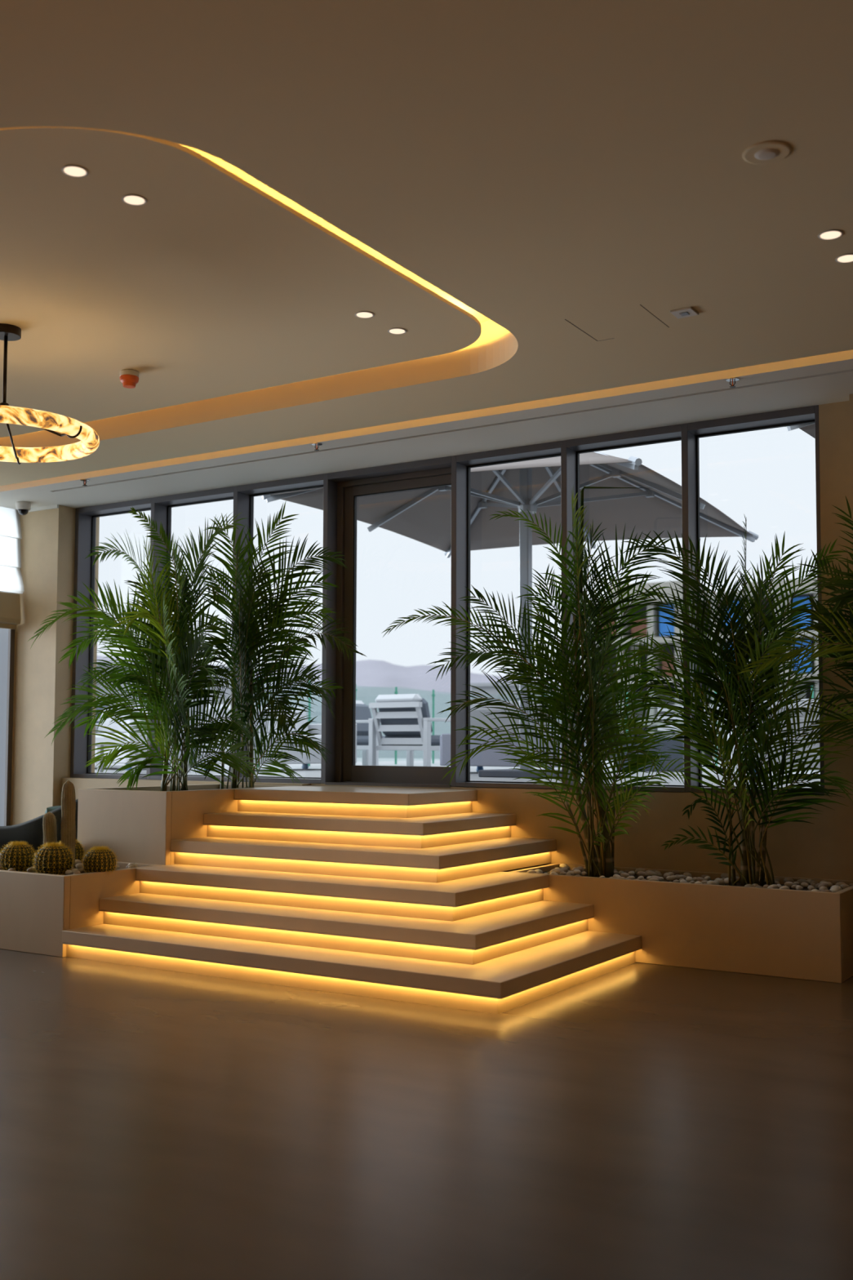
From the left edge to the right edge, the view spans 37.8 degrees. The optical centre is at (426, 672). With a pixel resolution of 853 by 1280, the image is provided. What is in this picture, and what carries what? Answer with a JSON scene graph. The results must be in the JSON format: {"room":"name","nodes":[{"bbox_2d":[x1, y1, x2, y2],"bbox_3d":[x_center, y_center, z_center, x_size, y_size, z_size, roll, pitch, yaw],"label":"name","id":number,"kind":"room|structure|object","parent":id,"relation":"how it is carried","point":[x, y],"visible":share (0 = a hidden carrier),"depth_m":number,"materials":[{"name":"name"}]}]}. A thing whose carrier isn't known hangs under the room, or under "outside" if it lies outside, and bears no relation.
{"room":"hotel lobby","nodes":[
{"label":"hotel lobby","id":0,"kind":"room"},
{"bbox_2d":[10,629,16,825],"bbox_3d":[-7.212,-0.345,6.301,0.320,4.000,13.400,-2,-4,32],"label":"wall","id":1,"kind":"structure","parent":0,"point":[15,629],"depth_m":11.44,"materials":[{"name":"paint"}]},
{"bbox_2d":[0,591,15,826],"bbox_3d":[-5.010,-0.048,9.819,0.319,3.170,4.080,-2,-4,32],"label":"window","id":2,"kind":"structure","parent":1,"relation":"in","point":[6,635],"depth_m":11.43,"materials":[{"name":"grey metal"}]},
{"bbox_2d":[0,506,23,629],"bbox_3d":[-4.800,-1.050,9.796,0.105,1.110,4.000,-2,-4,32],"label":"blind","id":3,"kind":"object","parent":1,"relation":"attached to","point":[11,577],"visible":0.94,"depth_m":11.38,"materials":[{"name":"white fabric"}]},
{"bbox_2d":[11,504,99,825],"bbox_3d":[-3.430,0.087,11.534,0.537,3.770,0.490,-2,-4,32],"label":"wall","id":4,"kind":"structure","parent":0,"point":[47,542],"depth_m":11.32,"materials":[{"name":"paint"}]},
{"bbox_2d":[27,504,58,512],"bbox_3d":[-3.526,-1.494,11.389,0.458,0.030,0.022,-2,-4,32],"label":"board","id":5,"kind":"object","parent":4,"relation":"attached to","point":[55,506],"visible":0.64,"depth_m":11.35,"materials":[{"name":"white paint"}]},
{"bbox_2d":[0,126,481,437],"bbox_3d":[-2.571,-1.853,6.956,5.205,0.020,3.150,-2,-4,32],"label":"ceiling","id":6,"kind":"structure","parent":0,"point":[211,286],"depth_m":6.13,"materials":[{"name":"beige paint"}]},
{"bbox_2d":[0,323,99,464],"bbox_3d":[-2.270,-1.536,6.708,0.998,0.641,0.998,2,-4,-22],"label":"ring chandelier","id":7,"kind":"object","parent":6,"relation":"hanging from","point":[51,422],"visible":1,"depth_m":6.69,"materials":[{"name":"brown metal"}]},
{"bbox_2d":[61,164,88,177],"bbox_3d":[-1.375,-1.958,4.874,0.104,0.004,0.104,-2,-4,32],"label":"recessed light","id":8,"kind":"object","parent":6,"relation":"in","point":[73,171],"visible":1,"depth_m":4.87,"materials":[{"name":"white plastic"}]},
{"bbox_2d":[119,368,138,388],"bbox_3d":[-1.789,-1.762,7.500,0.114,0.094,0.114,-2,-4,32],"label":"fire alarm","id":9,"kind":"object","parent":6,"relation":"attached to","point":[129,378],"visible":1,"depth_m":7.46,"materials":[{"name":"red plastic"}]},
{"bbox_2d":[121,194,146,205],"bbox_3d":[-1.203,-1.943,5.130,0.104,0.004,0.104,-2,-4,32],"label":"recessed light","id":10,"kind":"object","parent":6,"relation":"in","point":[131,199],"visible":1,"depth_m":5.13,"materials":[{"name":"white plastic"}]},
{"bbox_2d":[354,311,374,318],"bbox_3d":[-0.323,-1.860,6.490,0.104,0.004,0.104,-2,-4,32],"label":"recessed light","id":11,"kind":"object","parent":6,"relation":"in","point":[363,314],"visible":1,"depth_m":6.48,"materials":[{"name":"white plastic"}]},
{"bbox_2d":[387,328,406,334],"bbox_3d":[-0.159,-1.845,6.745,0.104,0.004,0.104,-2,-4,32],"label":"recessed light","id":12,"kind":"object","parent":6,"relation":"in","point":[393,331],"visible":1,"depth_m":6.74,"materials":[{"name":"white plastic"}]},
{"bbox_2d":[181,144,489,323],"bbox_3d":[-1.752,-2.340,2.418,13.800,0.050,12.400,-2,-4,32],"label":"led strip light","id":13,"kind":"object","parent":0,"point":[228,166],"depth_m":5.93,"materials":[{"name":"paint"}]},
{"bbox_2d":[0,948,852,1279],"bbox_3d":[-1.512,1.508,2.507,13.700,0.100,13.200,-2,-4,32],"label":"floor","id":14,"kind":"structure","parent":0,"point":[636,1121],"depth_m":4.27,"materials":[{"name":"brown wood"}]},
{"bbox_2d":[0,799,77,853],"bbox_3d":[-3.035,1.435,10.201,0.860,0.929,0.886,0,-3,10],"label":"armchair","id":15,"kind":"object","parent":14,"relation":"on","point":[31,831],"visible":0.13,"depth_m":9.80,"materials":[{"name":"black fabric"}]},
{"bbox_2d":[44,805,61,813],"bbox_3d":[-3.045,1.276,10.329,0.154,0.333,0.340,-1,-3,12],"label":"cushion","id":16,"kind":"object","parent":15,"relation":"on","point":[51,808],"visible":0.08,"depth_m":10.22,"materials":[{"name":"teal fabric"}]},
{"bbox_2d":[0,859,164,957],"bbox_3d":[-2.978,1.563,8.672,2.290,0.495,0.884,-2,-4,32],"label":"planter","id":17,"kind":"object","parent":14,"relation":"on","point":[36,908],"visible":0.58,"depth_m":7.86,"materials":[{"name":"beige stone"}]},
{"bbox_2d":[0,840,35,871],"bbox_3d":[-2.709,1.231,8.258,0.274,0.246,0.274,2,-4,-30],"label":"barrel cactus","id":18,"kind":"object","parent":17,"relation":"on","point":[17,855],"visible":0.8,"depth_m":8.18,"materials":[{"name":"green"}]},
{"bbox_2d":[42,812,57,846],"bbox_3d":[-2.554,1.140,8.459,0.142,0.387,0.125,-2,-4,32],"label":"columnar cactus","id":19,"kind":"object","parent":17,"relation":"on","point":[49,823],"visible":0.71,"depth_m":8.44,"materials":[{"name":"beige"}]},
{"bbox_2d":[31,840,75,875],"bbox_3d":[-2.408,1.215,8.044,0.289,0.258,0.289,2,-4,-25],"label":"barrel cactus","id":20,"kind":"object","parent":17,"relation":"on","point":[53,858],"visible":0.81,"depth_m":7.97,"materials":[{"name":"green plant"}]},
{"bbox_2d":[60,780,77,868],"bbox_3d":[-2.431,1.032,8.460,0.130,0.604,0.129,0,-3,-1],"label":"columnar cactus","id":21,"kind":"object","parent":17,"relation":"on","point":[68,832],"visible":0.78,"depth_m":8.43,"materials":[{"name":"beige"}]},
{"bbox_2d":[59,838,84,862],"bbox_3d":[-2.525,1.272,8.800,0.243,0.219,0.249,-1,-4,19],"label":"barrel cactus","id":22,"kind":"object","parent":17,"relation":"on","point":[79,852],"visible":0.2,"depth_m":8.77,"materials":[{"name":"green"}]},
{"bbox_2d":[80,844,117,874],"bbox_3d":[-2.119,1.229,8.076,0.252,0.226,0.256,0,-3,8],"label":"barrel cactus","id":23,"kind":"object","parent":17,"relation":"on","point":[100,859],"visible":0.81,"depth_m":8.01,"materials":[{"name":"green"}]},
{"bbox_2d":[76,783,295,865],"bbox_3d":[-1.738,1.357,9.322,0.862,0.990,1.507,-2,-4,32],"label":"planter","id":24,"kind":"object","parent":14,"relation":"on","point":[139,824],"visible":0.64,"depth_m":8.69,"materials":[{"name":"beige stone"}]},
{"bbox_2d":[29,506,260,791],"bbox_3d":[-2.036,-0.214,9.348,2.358,2.277,0.887,-2,-4,37],"label":"areca palm","id":25,"kind":"object","parent":24,"relation":"on","point":[179,655],"visible":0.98,"depth_m":9.27,"materials":[{"name":"green plant"}]},
{"bbox_2d":[191,502,367,789],"bbox_3d":[-1.089,-0.185,9.231,1.708,2.211,0.806,-1,-4,25],"label":"areca palm","id":26,"kind":"object","parent":24,"relation":"in","point":[253,639],"visible":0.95,"depth_m":9.27,"materials":[{"name":"green plant"}]},
{"bbox_2d":[61,785,641,1014],"bbox_3d":[-0.277,1.282,7.946,3.075,0.990,2.512,-2,-4,32],"label":"staircase","id":27,"kind":"structure","parent":14,"relation":"on","point":[395,894],"depth_m":7.46,"materials":[{"name":"beige stone"}]},
{"bbox_2d":[510,862,852,982],"bbox_3d":[1.607,1.529,7.806,2.107,0.495,0.729,-2,-4,32],"label":"planter","id":28,"kind":"object","parent":14,"relation":"on","point":[805,934],"visible":0.62,"depth_m":7.31,"materials":[{"name":"beige stone"}]},
{"bbox_2d":[382,484,699,877],"bbox_3d":[0.730,0.073,8.306,2.328,2.582,0.873,-2,-4,32],"label":"areca palm","id":29,"kind":"object","parent":28,"relation":"on","point":[602,862],"visible":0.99,"depth_m":8.16,"materials":[{"name":"green plant"}]},
{"bbox_2d":[554,868,564,875],"bbox_3d":[0.875,1.318,8.218,0.078,0.048,0.063,-2,-4,39],"label":"pebble","id":30,"kind":"object","parent":28,"relation":"on","point":[557,871],"visible":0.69,"depth_m":8.20,"materials":[{"name":"stone"}]},
{"bbox_2d":[573,869,582,875],"bbox_3d":[0.995,1.321,8.220,0.064,0.041,0.053,-3,-5,44],"label":"pebble","id":31,"kind":"object","parent":28,"relation":"on","point":[576,872],"visible":0.77,"depth_m":8.20,"materials":[{"name":"stone"}]},
{"bbox_2d":[620,872,629,877],"bbox_3d":[1.282,1.314,8.051,0.065,0.041,0.052,-1,-4,24],"label":"pebble","id":32,"kind":"object","parent":28,"relation":"on","point":[622,874],"visible":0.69,"depth_m":8.03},
{"bbox_2d":[635,867,645,873],"bbox_3d":[1.425,1.324,8.297,0.073,0.045,0.059,0,-3,11],"label":"pebble","id":33,"kind":"object","parent":28,"relation":"in","point":[638,869],"visible":0.61,"depth_m":8.28,"materials":[{"name":"stone"}]},
{"bbox_2d":[636,871,647,877],"bbox_3d":[1.397,1.313,8.079,0.058,0.044,0.061,2,-4,-26],"label":"pebble","id":34,"kind":"object","parent":28,"relation":"on","point":[644,874],"visible":0.8,"depth_m":8.06,"materials":[{"name":"stone"}]},
{"bbox_2d":[646,871,657,876],"bbox_3d":[1.461,1.314,8.090,0.074,0.044,0.057,0,-3,9],"label":"pebble","id":35,"kind":"object","parent":28,"relation":"on","point":[650,873],"visible":0.68,"depth_m":8.07,"materials":[{"name":"stone"}]},
{"bbox_2d":[667,875,677,881],"bbox_3d":[1.558,1.306,7.885,0.062,0.042,0.049,-2,-4,30],"label":"pebble","id":36,"kind":"object","parent":28,"relation":"on","point":[673,877],"visible":0.88,"depth_m":7.87,"materials":[{"name":"stone"}]},
{"bbox_2d":[706,880,719,884],"bbox_3d":[1.732,1.283,7.532,0.072,0.051,0.058,-1,-4,19],"label":"pebble","id":37,"kind":"object","parent":28,"relation":"on","point":[713,882],"visible":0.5,"depth_m":7.51,"materials":[{"name":"stone"}]},
{"bbox_2d":[714,878,724,884],"bbox_3d":[1.798,1.286,7.639,0.059,0.051,0.079,0,-3,2],"label":"pebble","id":38,"kind":"object","parent":28,"relation":"on","point":[720,881],"visible":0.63,"depth_m":7.61,"materials":[{"name":"stone"}]},
{"bbox_2d":[720,873,731,878],"bbox_3d":[1.915,1.308,7.963,0.074,0.046,0.059,-2,-4,37],"label":"pebble","id":39,"kind":"object","parent":28,"relation":"in","point":[723,875],"visible":0.52,"depth_m":7.95,"materials":[{"name":"stone"}]},
{"bbox_2d":[724,877,732,884],"bbox_3d":[1.872,1.297,7.740,0.049,0.042,0.069,1,-4,-21],"label":"pebble","id":40,"kind":"object","parent":28,"relation":"on","point":[726,880],"visible":0.75,"depth_m":7.72,"materials":[{"name":"stone"}]},
{"bbox_2d":[621,513,852,886],"bbox_3d":[1.869,0.146,7.563,1.529,2.347,0.854,-1,-4,20],"label":"areca palm","id":41,"kind":"object","parent":28,"relation":"on","point":[731,689],"visible":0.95,"depth_m":7.63,"materials":[{"name":"green plant"}]},
{"bbox_2d":[767,884,778,888],"bbox_3d":[2.057,1.278,7.393,0.059,0.040,0.054,0,-3,-4],"label":"pebble","id":42,"kind":"object","parent":28,"relation":"on","point":[773,886],"visible":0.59,"depth_m":7.38,"materials":[{"name":"stone"}]},
{"bbox_2d":[783,877,794,882],"bbox_3d":[2.262,1.301,7.781,0.064,0.042,0.050,-2,-4,34],"label":"pebble","id":43,"kind":"object","parent":28,"relation":"in","point":[786,879],"visible":0.72,"depth_m":7.76,"materials":[{"name":"stone"}]},
{"bbox_2d":[784,881,795,888],"bbox_3d":[2.201,1.288,7.553,0.064,0.042,0.049,0,-3,3],"label":"pebble","id":44,"kind":"object","parent":28,"relation":"on","point":[789,884],"visible":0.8,"depth_m":7.54,"materials":[{"name":"stone"}]},
{"bbox_2d":[796,879,808,885],"bbox_3d":[2.305,1.291,7.638,0.075,0.048,0.057,1,-3,-14],"label":"pebble","id":45,"kind":"object","parent":28,"relation":"on","point":[800,881],"visible":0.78,"depth_m":7.62,"materials":[{"name":"stone"}]},
{"bbox_2d":[800,882,808,888],"bbox_3d":[2.294,1.290,7.561,0.051,0.032,0.042,-3,-5,43],"label":"pebble","id":46,"kind":"object","parent":28,"relation":"on","point":[805,885],"visible":0.93,"depth_m":7.55,"materials":[{"name":"stone"}]},
{"bbox_2d":[817,883,829,889],"bbox_3d":[2.360,1.276,7.409,0.061,0.047,0.063,-1,-4,19],"label":"pebble","id":47,"kind":"object","parent":28,"relation":"on","point":[826,885],"visible":0.63,"depth_m":7.39,"materials":[{"name":"stone"}]},
{"bbox_2d":[830,887,839,892],"bbox_3d":[2.352,1.262,7.176,0.059,0.046,0.073,2,-4,-29],"label":"pebble","id":48,"kind":"object","parent":28,"relation":"on","point":[833,889],"visible":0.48,"depth_m":7.15,"materials":[{"name":"stone"}]},
{"bbox_3d":[2.868,1.504,6.831,0.480,0.440,0.480,-2,-4,32],"label":"plant pot","id":49,"kind":"object","parent":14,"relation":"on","visible":0},
{"bbox_2d":[735,496,852,751],"bbox_3d":[2.395,0.137,7.092,1.216,2.358,0.581,-1,-3,16],"label":"areca palm","id":50,"kind":"object","parent":49,"relation":"in","point":[842,626],"visible":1,"depth_m":7.12,"materials":[{"name":"green plant"}]},
{"bbox_2d":[0,0,852,485],"bbox_3d":[-1.836,-2.178,2.274,13.800,0.290,12.085,-2,-4,32],"label":"ceiling","id":51,"kind":"structure","parent":0,"point":[540,165],"depth_m":4.56,"materials":[{"name":"beige paint"}]},
{"bbox_2d":[564,304,669,341],"bbox_3d":[0.981,-1.784,6.381,0.409,0.002,0.403,-2,-4,32],"label":"access panel","id":52,"kind":"object","parent":51,"relation":"attached to","point":[640,304],"visible":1,"depth_m":6.41,"materials":[{"name":"brown"}]},
{"bbox_2d":[670,306,698,318],"bbox_3d":[1.283,-1.787,6.202,0.110,0.013,0.110,-2,-4,32],"label":"ceiling sensor","id":53,"kind":"object","parent":51,"relation":"attached to","point":[689,311],"visible":1,"depth_m":6.18,"materials":[{"name":"white plastic"}]},
{"bbox_2d":[742,141,792,164],"bbox_3d":[1.238,-1.884,4.533,0.176,0.013,0.176,-2,-4,32],"label":"ceiling speaker","id":54,"kind":"object","parent":51,"relation":"attached to","point":[768,152],"visible":1,"depth_m":4.52,"materials":[{"name":"beige paint"}]},
{"bbox_2d":[754,148,779,159],"bbox_3d":[1.238,-1.881,4.533,0.090,0.006,0.090,-2,-4,32],"label":"grille","id":55,"kind":"object","parent":54,"relation":"attached to","point":[759,153],"depth_m":4.52,"materials":[{"name":"white plastic"}]},
{"bbox_2d":[817,230,843,239],"bbox_3d":[1.705,-1.845,5.259,0.104,0.004,0.104,-2,-4,32],"label":"recessed light","id":56,"kind":"object","parent":51,"relation":"in","point":[829,234],"visible":1,"depth_m":5.25,"materials":[{"name":"white plastic"}]},
{"bbox_2d":[835,253,852,262],"bbox_3d":[1.862,-1.829,5.511,0.104,0.004,0.104,-2,-4,32],"label":"recessed light","id":57,"kind":"object","parent":51,"relation":"in","point":[847,258],"visible":1,"depth_m":5.51,"materials":[{"name":"white plastic"}]},
{"bbox_2d":[0,349,852,509],"bbox_3d":[1.755,-1.831,8.018,13.800,0.290,1.150,-2,-4,32],"label":"ceiling","id":58,"kind":"structure","parent":0,"point":[824,379],"depth_m":8.59,"materials":[{"name":"white paint"}]},
{"bbox_2d":[15,501,31,515],"bbox_3d":[-3.613,-1.465,11.169,0.132,0.115,0.132,-2,-4,32],"label":"dome camera","id":59,"kind":"object","parent":58,"relation":"attached to","point":[23,508],"visible":1,"depth_m":11.12,"materials":[{"name":"white plastic"}]},
{"bbox_2d":[311,442,322,450],"bbox_3d":[-0.788,-1.618,8.957,0.076,0.046,0.076,-2,-4,32],"label":"sprinkler","id":60,"kind":"object","parent":58,"relation":"attached to","point":[315,444],"visible":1,"depth_m":8.95,"materials":[{"name":"silver metal"}]},
{"bbox_2d":[725,377,739,387],"bbox_3d":[1.803,-1.702,7.342,0.076,0.046,0.076,-2,-4,32],"label":"sprinkler","id":61,"kind":"object","parent":58,"relation":"attached to","point":[734,379],"visible":1,"depth_m":7.33,"materials":[{"name":"silver metal"}]},
{"bbox_2d":[60,400,852,880],"bbox_3d":[2.312,-0.212,8.014,12.940,4.000,0.400,-2,-4,32],"label":"wall","id":62,"kind":"structure","parent":0,"point":[823,849],"depth_m":7.98,"materials":[{"name":"paint"}]},
{"bbox_2d":[70,497,151,779],"bbox_3d":[-2.769,-0.282,11.210,0.947,2.465,0.215,-2,-4,32],"label":"window","id":63,"kind":"structure","parent":62,"relation":"in","point":[85,517],"depth_m":11.40,"materials":[{"name":"grey metal"}]},
{"bbox_2d":[146,486,233,781],"bbox_3d":[-1.966,-0.308,10.710,0.945,2.465,0.215,-2,-4,32],"label":"window","id":64,"kind":"structure","parent":62,"relation":"in","point":[161,506],"depth_m":10.86,"materials":[{"name":"grey metal"}]},
{"bbox_2d":[229,473,324,783],"bbox_3d":[-1.168,-0.335,10.212,0.938,2.465,0.215,-2,-4,32],"label":"window","id":65,"kind":"structure","parent":62,"relation":"in","point":[243,495],"depth_m":10.36,"materials":[{"name":"grey metal"}]},
{"bbox_2d":[320,456,451,787],"bbox_3d":[-0.267,-0.361,9.649,1.187,2.470,0.218,-2,-4,32],"label":"door","id":66,"kind":"structure","parent":62,"relation":"in","point":[342,489],"depth_m":9.88,"materials":[{"name":"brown metal"}]},
{"bbox_2d":[450,440,561,789],"bbox_3d":[0.621,-0.393,9.098,0.905,2.465,0.215,-2,-4,32],"label":"window","id":67,"kind":"structure","parent":62,"relation":"in","point":[461,464],"depth_m":9.26,"materials":[{"name":"grey metal"}]},
{"bbox_2d":[560,423,684,792],"bbox_3d":[1.383,-0.418,8.622,0.892,2.465,0.215,-2,-4,32],"label":"window","id":68,"kind":"structure","parent":62,"relation":"in","point":[571,449],"depth_m":8.78,"materials":[{"name":"grey metal"}]},
{"bbox_2d":[681,404,824,795],"bbox_3d":[2.148,-0.443,8.146,0.911,2.465,0.215,-2,-4,32],"label":"window","id":69,"kind":"structure","parent":62,"relation":"in","point":[691,433],"depth_m":8.27,"materials":[{"name":"grey metal"}]},
{"bbox_2d":[94,757,820,787],"bbox_3d":[-1.657,1.569,19.954,36.000,0.200,15.800,-2,-4,32],"label":"floor","id":70,"kind":"structure","parent":0,"point":[314,770],"depth_m":14.21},
{"bbox_2d":[95,697,108,764],"bbox_3d":[-4.379,0.834,17.554,0.965,0.970,1.000,0,-3,2],"label":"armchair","id":71,"kind":"object","parent":70,"relation":"on","point":[105,706],"visible":0.06,"depth_m":17.35,"materials":[{"name":"white metal"}]},
{"bbox_2d":[95,701,108,723],"bbox_3d":[-4.625,0.649,17.573,0.180,0.500,0.800,-16,-4,1],"label":"cushion","id":72,"kind":"object","parent":71,"relation":"on","point":[105,706],"depth_m":17.41,"materials":[{"name":"grey fabric"}]},
{"bbox_2d":[94,706,183,770],"bbox_3d":[-3.894,0.814,15.641,1.880,0.793,0.891,-3,-4,42],"label":"outdoor sofa","id":73,"kind":"object","parent":70,"relation":"on","point":[114,726],"visible":0.15,"depth_m":15.10,"materials":[{"name":"white metal"}]},
{"bbox_2d":[94,733,126,746],"bbox_3d":[-3.649,0.831,15.291,0.810,0.160,0.660,-3,-4,42],"label":"seat cushion","id":74,"kind":"object","parent":73,"relation":"on","point":[98,738],"depth_m":15.05,"materials":[{"name":"grey fabric"}]},
{"bbox_2d":[97,706,140,733],"bbox_3d":[-3.975,0.657,16.166,0.810,0.420,0.180,-3,-16,42],"label":"cushion","id":75,"kind":"object","parent":73,"relation":"on","point":[114,726],"depth_m":16.10,"materials":[{"name":"grey fabric"}]},
{"bbox_2d":[94,741,191,772],"bbox_3d":[-3.136,0.938,13.832,0.900,0.340,0.630,-2,-4,32],"label":"table","id":76,"kind":"object","parent":70,"relation":"on","point":[117,742],"visible":0.2,"depth_m":13.79,"materials":[{"name":"white metal"}]},
{"bbox_2d":[195,703,356,770],"bbox_3d":[-1.828,0.799,15.268,0.891,0.793,1.980,-2,-4,37],"label":"outdoor sofa","id":77,"kind":"object","parent":70,"relation":"on","point":[313,760],"visible":0.2,"depth_m":15.06,"materials":[{"name":"white metal"}]},
{"bbox_2d":[204,703,260,733],"bbox_3d":[-2.348,0.602,15.133,0.180,0.420,0.860,-17,-13,35],"label":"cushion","id":78,"kind":"object","parent":77,"relation":"on","point":[228,708],"depth_m":14.92,"materials":[{"name":"grey fabric"}]},
{"bbox_2d":[253,733,300,746],"bbox_3d":[-2.010,0.812,14.866,0.660,0.160,0.860,-2,-4,37],"label":"seat cushion","id":79,"kind":"object","parent":77,"relation":"on","point":[275,744],"depth_m":14.65,"materials":[{"name":"grey fabric"}]},
{"bbox_2d":[257,706,308,733],"bbox_3d":[-1.825,0.645,15.827,0.180,0.420,0.860,-17,-13,35],"label":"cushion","id":80,"kind":"object","parent":77,"relation":"on","point":[298,725],"depth_m":15.86,"materials":[{"name":"grey fabric"}]},
{"bbox_2d":[297,733,321,746],"bbox_3d":[-1.487,0.854,15.559,0.660,0.160,0.860,-2,-4,37],"label":"seat cushion","id":81,"kind":"object","parent":77,"relation":"on","point":[319,736],"depth_m":15.23,"materials":[{"name":"grey fabric"}]},
{"bbox_2d":[355,700,406,765],"bbox_3d":[-0.857,0.884,18.196,0.965,0.970,1.000,-2,-4,32],"label":"armchair","id":82,"kind":"object","parent":70,"relation":"on","point":[362,710],"visible":0.21,"depth_m":18.31,"materials":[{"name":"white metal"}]},
{"bbox_2d":[355,703,371,735],"bbox_3d":[-1.065,0.706,18.337,0.180,0.500,0.800,-20,-13,29],"label":"cushion","id":83,"kind":"object","parent":82,"relation":"on","point":[362,711],"depth_m":18.38,"materials":[{"name":"grey fabric"}]},
{"bbox_2d":[356,735,385,745],"bbox_3d":[-0.779,0.996,18.141,0.700,0.138,0.800,-2,-4,32],"label":"seat cushion","id":84,"kind":"object","parent":82,"relation":"on","point":[361,740],"depth_m":17.77,"materials":[{"name":"grey fabric"}]},
{"bbox_2d":[368,693,450,766],"bbox_3d":[-0.134,0.791,16.543,1.000,0.970,0.965,-2,-4,38],"label":"armchair","id":85,"kind":"object","parent":70,"relation":"on","point":[405,719],"visible":0.75,"depth_m":16.24,"materials":[{"name":"white metal"}]},
{"bbox_2d":[377,697,432,736],"bbox_3d":[-0.285,0.594,16.359,0.800,0.500,0.180,-2,12,38],"label":"cushion","id":86,"kind":"object","parent":85,"relation":"on","point":[424,710],"depth_m":16.25,"materials":[{"name":"grey fabric"}]},
{"bbox_2d":[384,735,440,746],"bbox_3d":[-0.078,0.909,16.609,0.800,0.138,0.700,-2,-4,38],"label":"seat cushion","id":87,"kind":"object","parent":85,"relation":"on","point":[435,740],"depth_m":16.30,"materials":[{"name":"grey fabric"}]},
{"bbox_2d":[261,451,759,777],"bbox_3d":[1.048,-0.708,12.481,3.616,3.500,4.299,-1,-4,27],"label":"parasol","id":88,"kind":"object","parent":70,"relation":"on","point":[424,516],"visible":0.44,"depth_m":13.20,"materials":[{"name":"grey fabric"}]},
{"bbox_2d":[440,701,586,772],"bbox_3d":[0.964,0.737,14.025,1.430,0.793,0.891,-2,-4,28],"label":"outdoor sofa","id":89,"kind":"object","parent":70,"relation":"on","point":[488,757],"visible":0.23,"depth_m":13.68,"materials":[{"name":"grey"}]},
{"bbox_2d":[449,701,551,733],"bbox_3d":[0.806,0.533,13.749,1.180,0.420,0.180,-2,8,28],"label":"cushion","id":90,"kind":"object","parent":89,"relation":"on","point":[476,713],"depth_m":13.68,"materials":[{"name":"grey fabric"}]},
{"bbox_2d":[257,678,813,767],"bbox_3d":[4.918,0.638,15.934,13.500,1.240,5.742,-2,-4,32],"label":"glass balustrade","id":91,"kind":"object","parent":70,"relation":"on","point":[396,692],"visible":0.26,"depth_m":19.99,"materials":[{"name":"teal"}]},
{"bbox_2d":[616,737,684,772],"bbox_3d":[2.852,1.010,15.397,0.840,0.420,0.700,-1,-4,27],"label":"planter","id":92,"kind":"object","parent":70,"relation":"on","point":[670,744],"visible":0.18,"depth_m":14.98,"materials":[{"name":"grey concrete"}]},
{"bbox_2d":[647,704,739,737],"bbox_3d":[3.802,0.884,17.220,1.400,0.890,0.580,-1,-4,27],"label":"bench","id":93,"kind":"object","parent":70,"relation":"on","point":[717,708],"visible":0.06,"depth_m":17.68,"materials":[{"name":"white metal"}]},
{"bbox_2d":[727,698,820,775],"bbox_3d":[4.104,0.686,12.955,1.780,0.793,0.891,0,-3,2],"label":"outdoor sofa","id":94,"kind":"object","parent":70,"relation":"on","point":[802,718],"visible":0.05,"depth_m":12.54,"materials":[{"name":"white metal"}]},
{"bbox_2d":[754,698,819,717],"bbox_3d":[3.703,0.480,12.652,0.760,0.420,0.180,0,9,2],"label":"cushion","id":95,"kind":"object","parent":94,"relation":"on","point":[804,700],"depth_m":12.55,"materials":[{"name":"grey fabric"}]},
{"bbox_2d":[786,422,815,438],"bbox_3d":[5.159,-0.862,9.580,3.842,3.500,4.302,-2,-4,32],"label":"parasol","id":96,"kind":"object","parent":70,"relation":"on","point":[810,428],"visible":0.09,"depth_m":9.04,"materials":[{"name":"grey fabric"}]},
{"bbox_2d":[849,393,852,589],"bbox_3d":[2.883,-0.632,7.491,0.595,2.758,0.155,-2,-4,32],"label":"wall","id":97,"kind":"structure","parent":0,"point":[851,395],"depth_m":7.62,"materials":[{"name":"paint"}]},
{"label":"outside","id":98,"kind":"structure","parent":0,"visible":0},
{"bbox_3d":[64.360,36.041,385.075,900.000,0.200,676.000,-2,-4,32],"label":"ground","id":99,"kind":"structure","parent":98,"visible":0},
{"bbox_2d":[96,668,146,707],"bbox_3d":[-43.300,11.093,153.174,18.611,21.941,15.300,-2,-4,32],"label":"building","id":100,"kind":"structure","parent":99,"relation":"on","point":[98,685],"depth_m":146.73,"materials":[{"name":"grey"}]},
{"bbox_2d":[96,662,231,734],"bbox_3d":[-37.125,11.153,172.927,15.847,24.156,15.300,-2,-4,32],"label":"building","id":101,"kind":"structure","parent":99,"relation":"on","point":[228,691],"depth_m":171.36,"materials":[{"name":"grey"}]},
{"bbox_2d":[470,682,582,733],"bbox_3d":[9.315,10.543,112.635,6.081,18.713,12.300,-2,-4,32],"label":"building","id":102,"kind":"structure","parent":99,"relation":"on","point":[488,687],"depth_m":108.44,"materials":[{"name":"grey"}]},
{"bbox_2d":[581,577,818,761],"bbox_3d":[22.066,6.173,81.190,20.500,23.881,12.500,-2,-4,32],"label":"building","id":103,"kind":"structure","parent":99,"relation":"on","point":[661,627],"depth_m":79.40,"materials":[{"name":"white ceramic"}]},
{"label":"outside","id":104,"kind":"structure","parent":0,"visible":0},
{"bbox_2d":[96,655,560,693],"bbox_3d":[-94.935,8.244,466.272,557.750,63.579,150.000,-2,-4,32],"label":"hill","id":105,"kind":"structure","parent":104,"point":[369,673],"depth_m":472.33,"materials":[{"name":"grey"}]},
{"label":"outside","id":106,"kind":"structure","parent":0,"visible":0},
{"bbox_2d":[253,686,471,759],"bbox_3d":[-41.002,13.295,231.492,261.237,26.645,50.000,-2,-4,32],"label":"hill","id":107,"kind":"structure","parent":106,"point":[367,695],"depth_m":230.98,"materials":[{"name":"grey"}]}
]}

